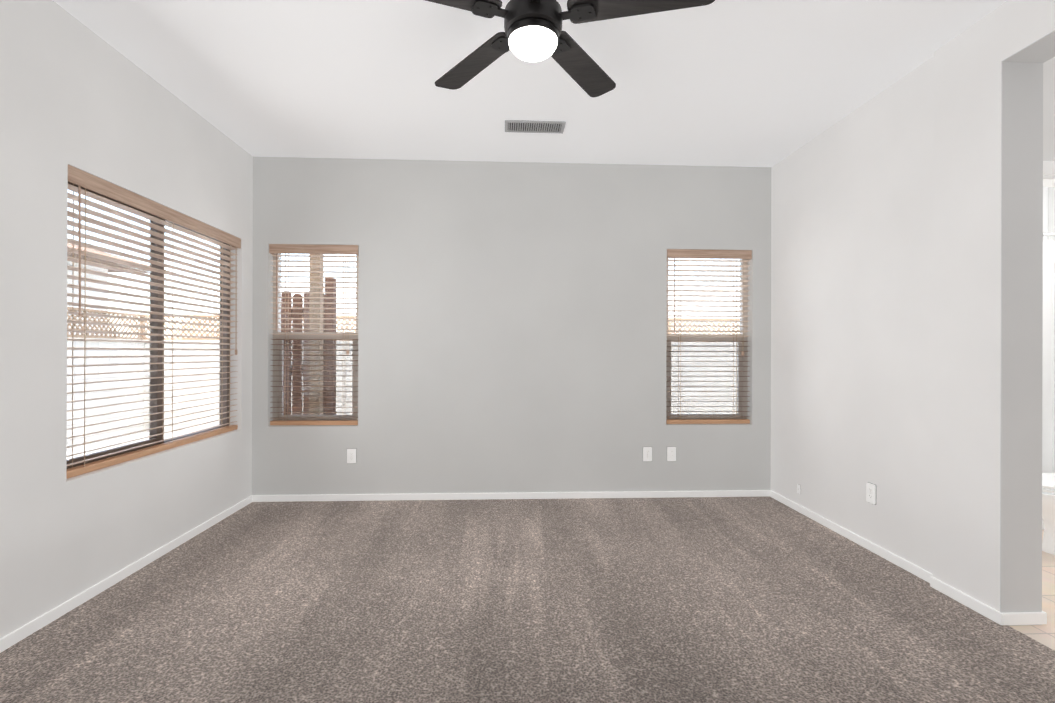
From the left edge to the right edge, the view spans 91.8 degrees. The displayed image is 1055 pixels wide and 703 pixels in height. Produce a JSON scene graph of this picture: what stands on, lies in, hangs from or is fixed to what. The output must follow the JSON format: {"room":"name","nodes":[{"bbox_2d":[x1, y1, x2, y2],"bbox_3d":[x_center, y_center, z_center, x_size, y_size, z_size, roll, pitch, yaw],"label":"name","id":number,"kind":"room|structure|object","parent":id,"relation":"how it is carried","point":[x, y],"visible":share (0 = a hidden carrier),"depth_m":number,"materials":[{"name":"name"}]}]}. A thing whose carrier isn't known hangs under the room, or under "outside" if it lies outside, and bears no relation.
{"room":"empty bedroom","nodes":[
{"label":"empty bedroom","id":0,"kind":"room"},
{"bbox_2d":[0,0,252,638],"bbox_3d":[-2.211,-0.149,2.939,0.160,2.800,2.239,0,0,-3],"label":"wall","id":1,"kind":"structure","parent":0,"point":[75,92],"depth_m":2.35,"materials":[{"name":"grey paint"}]},
{"bbox_2d":[67,182,229,468],"bbox_3d":[-2.252,-0.132,3.109,0.055,1.455,1.559,0,0,-3],"label":"window","id":2,"kind":"structure","parent":1,"relation":"in","point":[157,402],"depth_m":3.08,"materials":[{"name":"glass"}]},
{"bbox_2d":[66,165,240,478],"bbox_3d":[-2.174,-0.134,3.113,0.086,1.447,1.547,0,0,-3],"label":"window blind","id":3,"kind":"object","parent":2,"relation":"attached to","point":[81,178],"visible":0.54,"depth_m":2.87,"materials":[{"name":"brown wood"}]},
{"bbox_2d":[252,157,770,494],"bbox_3d":[1.118,-0.138,4.298,6.939,2.800,0.160,0,0,-3],"label":"wall","id":4,"kind":"structure","parent":0,"point":[512,327],"depth_m":4.16,"materials":[{"name":"grey paint"}]},
{"bbox_2d":[273,254,358,419],"bbox_3d":[-1.715,-0.129,4.196,0.708,1.455,0.055,0,0,-3],"label":"window","id":5,"kind":"structure","parent":4,"relation":"in","point":[278,396],"depth_m":4.19,"materials":[{"name":"beige"}]},
{"bbox_2d":[269,244,358,424],"bbox_3d":[-1.712,-0.131,4.117,0.696,1.447,0.086,0,0,-3],"label":"window blind","id":6,"kind":"object","parent":5,"relation":"attached to","point":[285,249],"visible":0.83,"depth_m":4.11,"materials":[{"name":"brown wood"}]},
{"bbox_2d":[347,448,356,463],"bbox_3d":[-1.407,0.837,4.093,0.077,0.121,0.009,0,0,-3],"label":"electrical outlet","id":7,"kind":"object","parent":4,"relation":"attached to","point":[351,455],"visible":1,"depth_m":4.09,"materials":[{"name":"white plastic"}]},
{"bbox_2d":[0,490,1046,652],"bbox_3d":[0.630,1.176,1.301,7.869,0.060,5.779,0,0,-3],"label":"baseboard","id":8,"kind":"structure","parent":4,"relation":"attached to","point":[67,606],"depth_m":3.30,"materials":[{"name":"white wood"}]},
{"bbox_2d":[643,447,651,461],"bbox_3d":[0.987,0.845,4.207,0.077,0.121,0.009,0,0,-3],"label":"electrical outlet","id":9,"kind":"object","parent":4,"relation":"attached to","point":[647,454],"visible":1,"depth_m":4.20,"materials":[{"name":"grey plastic"}]},
{"bbox_2d":[667,447,675,460],"bbox_3d":[1.188,0.845,4.216,0.077,0.121,0.009,0,0,-3],"label":"electrical outlet","id":10,"kind":"object","parent":4,"relation":"attached to","point":[671,453],"visible":1,"depth_m":4.21,"materials":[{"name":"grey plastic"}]},
{"bbox_2d":[666,258,747,418],"bbox_3d":[1.504,-0.119,4.349,0.725,1.455,0.055,0,0,-3],"label":"window","id":11,"kind":"structure","parent":4,"relation":"in","point":[719,364],"depth_m":4.34,"materials":[{"name":"beige"}]},
{"bbox_2d":[666,249,751,423],"bbox_3d":[1.507,-0.121,4.270,0.713,1.447,0.086,0,0,-3],"label":"window blind","id":12,"kind":"object","parent":11,"relation":"attached to","point":[693,255],"visible":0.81,"depth_m":4.27,"materials":[{"name":"brown wood"}]},
{"bbox_2d":[0,497,1054,702],"bbox_3d":[-0.584,1.224,1.243,5.479,0.060,5.819,0,0,-3],"label":"floor carpet","id":13,"kind":"object","parent":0,"point":[692,600],"visible":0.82,"depth_m":2.29,"materials":[{"name":"grey carpet"}]},
{"bbox_2d":[53,0,1006,166],"bbox_3d":[0.639,-1.602,1.303,8.189,0.120,6.099,0,0,-3],"label":"ceiling","id":14,"kind":"structure","parent":0,"point":[753,83],"depth_m":2.84,"materials":[{"name":"white paint"}]},
{"bbox_2d":[505,120,565,133],"bbox_3d":[0.049,-1.538,3.504,0.410,0.008,0.175,0,0,-3],"label":"ceiling vent","id":15,"kind":"object","parent":14,"relation":"in","point":[522,126],"visible":1,"depth_m":3.50,"materials":[{"name":"silver metal"}]},
{"bbox_2d":[425,0,714,96],"bbox_3d":[0.025,-1.329,1.886,1.279,0.428,1.223,0,0,-3],"label":"ceiling fan","id":16,"kind":"object","parent":14,"relation":"hanging from","point":[533,32],"visible":1,"depth_m":1.89,"materials":[{"name":"black metal"}]},
{"bbox_2d":[771,0,1054,625],"bbox_3d":[2.232,-0.137,1.378,0.190,2.800,5.779,0,0,-3],"label":"wall","id":17,"kind":"structure","parent":0,"point":[906,288],"depth_m":2.67,"materials":[{"name":"grey paint"}]},
{"bbox_2d":[797,484,800,493],"bbox_3d":[2.039,1.035,3.849,0.010,0.067,0.042,0,0,-3],"label":"electrical outlet","id":18,"kind":"object","parent":17,"relation":"attached to","point":[798,488],"visible":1,"depth_m":3.84,"materials":[{"name":"grey plastic"}]},
{"bbox_2d":[866,482,875,504],"bbox_3d":[2.076,0.857,3.091,0.009,0.121,0.077,0,0,-3],"label":"electrical outlet","id":19,"kind":"object","parent":17,"relation":"attached to","point":[871,493],"visible":1,"depth_m":3.08,"materials":[{"name":"grey plastic"}]},
{"bbox_2d":[1043,232,1054,235],"bbox_3d":[3.353,-0.782,3.414,2.240,0.063,0.060,0,0,-3],"label":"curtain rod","id":20,"kind":"object","parent":17,"relation":"attached to","point":[1048,234],"depth_m":3.41,"materials":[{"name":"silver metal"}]},
{"bbox_2d":[1042,240,1054,472],"bbox_3d":[3.345,0.153,3.414,1.956,1.790,0.066,0,0,-3],"label":"shower curtain","id":21,"kind":"object","parent":20,"relation":"hanging from","point":[1048,409],"visible":0.08,"depth_m":3.41,"materials":[{"name":"white fabric"}]},
{"bbox_2d":[1010,530,1054,650],"bbox_3d":[3.366,1.241,1.431,2.430,0.052,5.819,0,0,-3],"label":"floor","id":22,"kind":"structure","parent":0,"point":[1043,634],"depth_m":2.40,"materials":[{"name":"beige tile"}]},
{"bbox_2d":[1042,187,1047,529],"bbox_3d":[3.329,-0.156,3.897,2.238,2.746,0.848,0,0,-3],"label":"bathtub","id":23,"kind":"object","parent":22,"relation":"on","point":[1045,210],"depth_m":4.34,"materials":[{"name":"white ceramic"}]},
{"bbox_2d":[1042,473,1054,554],"bbox_3d":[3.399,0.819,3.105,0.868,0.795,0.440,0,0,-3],"label":"bathtub","id":24,"kind":"object","parent":22,"relation":"on","point":[1048,505],"visible":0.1,"depth_m":3.06,"materials":[{"name":"white ceramic"}]},
{"bbox_2d":[1043,57,1054,175],"bbox_3d":[3.393,-0.132,2.530,2.240,2.800,0.110,0,0,-3],"label":"wall","id":25,"kind":"structure","parent":0,"point":[1049,110],"depth_m":2.43,"materials":[{"name":"grey paint"}]},
{"bbox_2d":[1043,161,1054,186],"bbox_3d":[2.794,0.158,2.492,0.970,2.113,0.128,0,0,-3],"label":"door frame","id":26,"kind":"structure","parent":25,"relation":"attached to","point":[1049,172],"depth_m":2.41,"materials":[{"name":"white wood"}]},
{"bbox_2d":[1048,187,1054,240],"bbox_3d":[4.644,-0.129,1.492,0.160,2.800,5.779,0,0,-3],"label":"wall","id":27,"kind":"structure","parent":0,"point":[1051,209],"depth_m":4.33,"materials":[{"name":"grey paint"}]},
{"label":"outside","id":28,"kind":"structure","parent":0,"visible":0},
{"bbox_2d":[67,432,190,458],"bbox_3d":[-0.320,1.370,7.273,60.000,0.100,65.000,0,0,-3],"label":"ground","id":29,"kind":"structure","parent":28,"point":[93,446],"depth_m":7.32,"materials":[{"name":"white"}]},
{"bbox_2d":[281,254,335,414],"bbox_3d":[-1.765,-0.046,5.537,1.960,2.720,1.390,0,0,-3],"label":"gate","id":30,"kind":"object","parent":29,"relation":"on","point":[301,326],"depth_m":5.24,"materials":[{"name":"brown wood"}]},
{"bbox_2d":[67,243,739,335],"bbox_3d":[-3.315,-0.850,7.252,25.999,4.320,24.239,0,0,-3],"label":"neighbouring house","id":31,"kind":"structure","parent":29,"relation":"on","point":[96,294],"depth_m":13.30,"materials":[{"name":"paint"}]},
{"bbox_2d":[67,306,739,449],"bbox_3d":[2.950,0.369,-1.477,18.302,1.908,21.208,0,0,-3],"label":"wall","id":32,"kind":"structure","parent":29,"relation":"on","point":[117,408],"depth_m":8.26,"materials":[{"name":"white concrete"}]}
]}

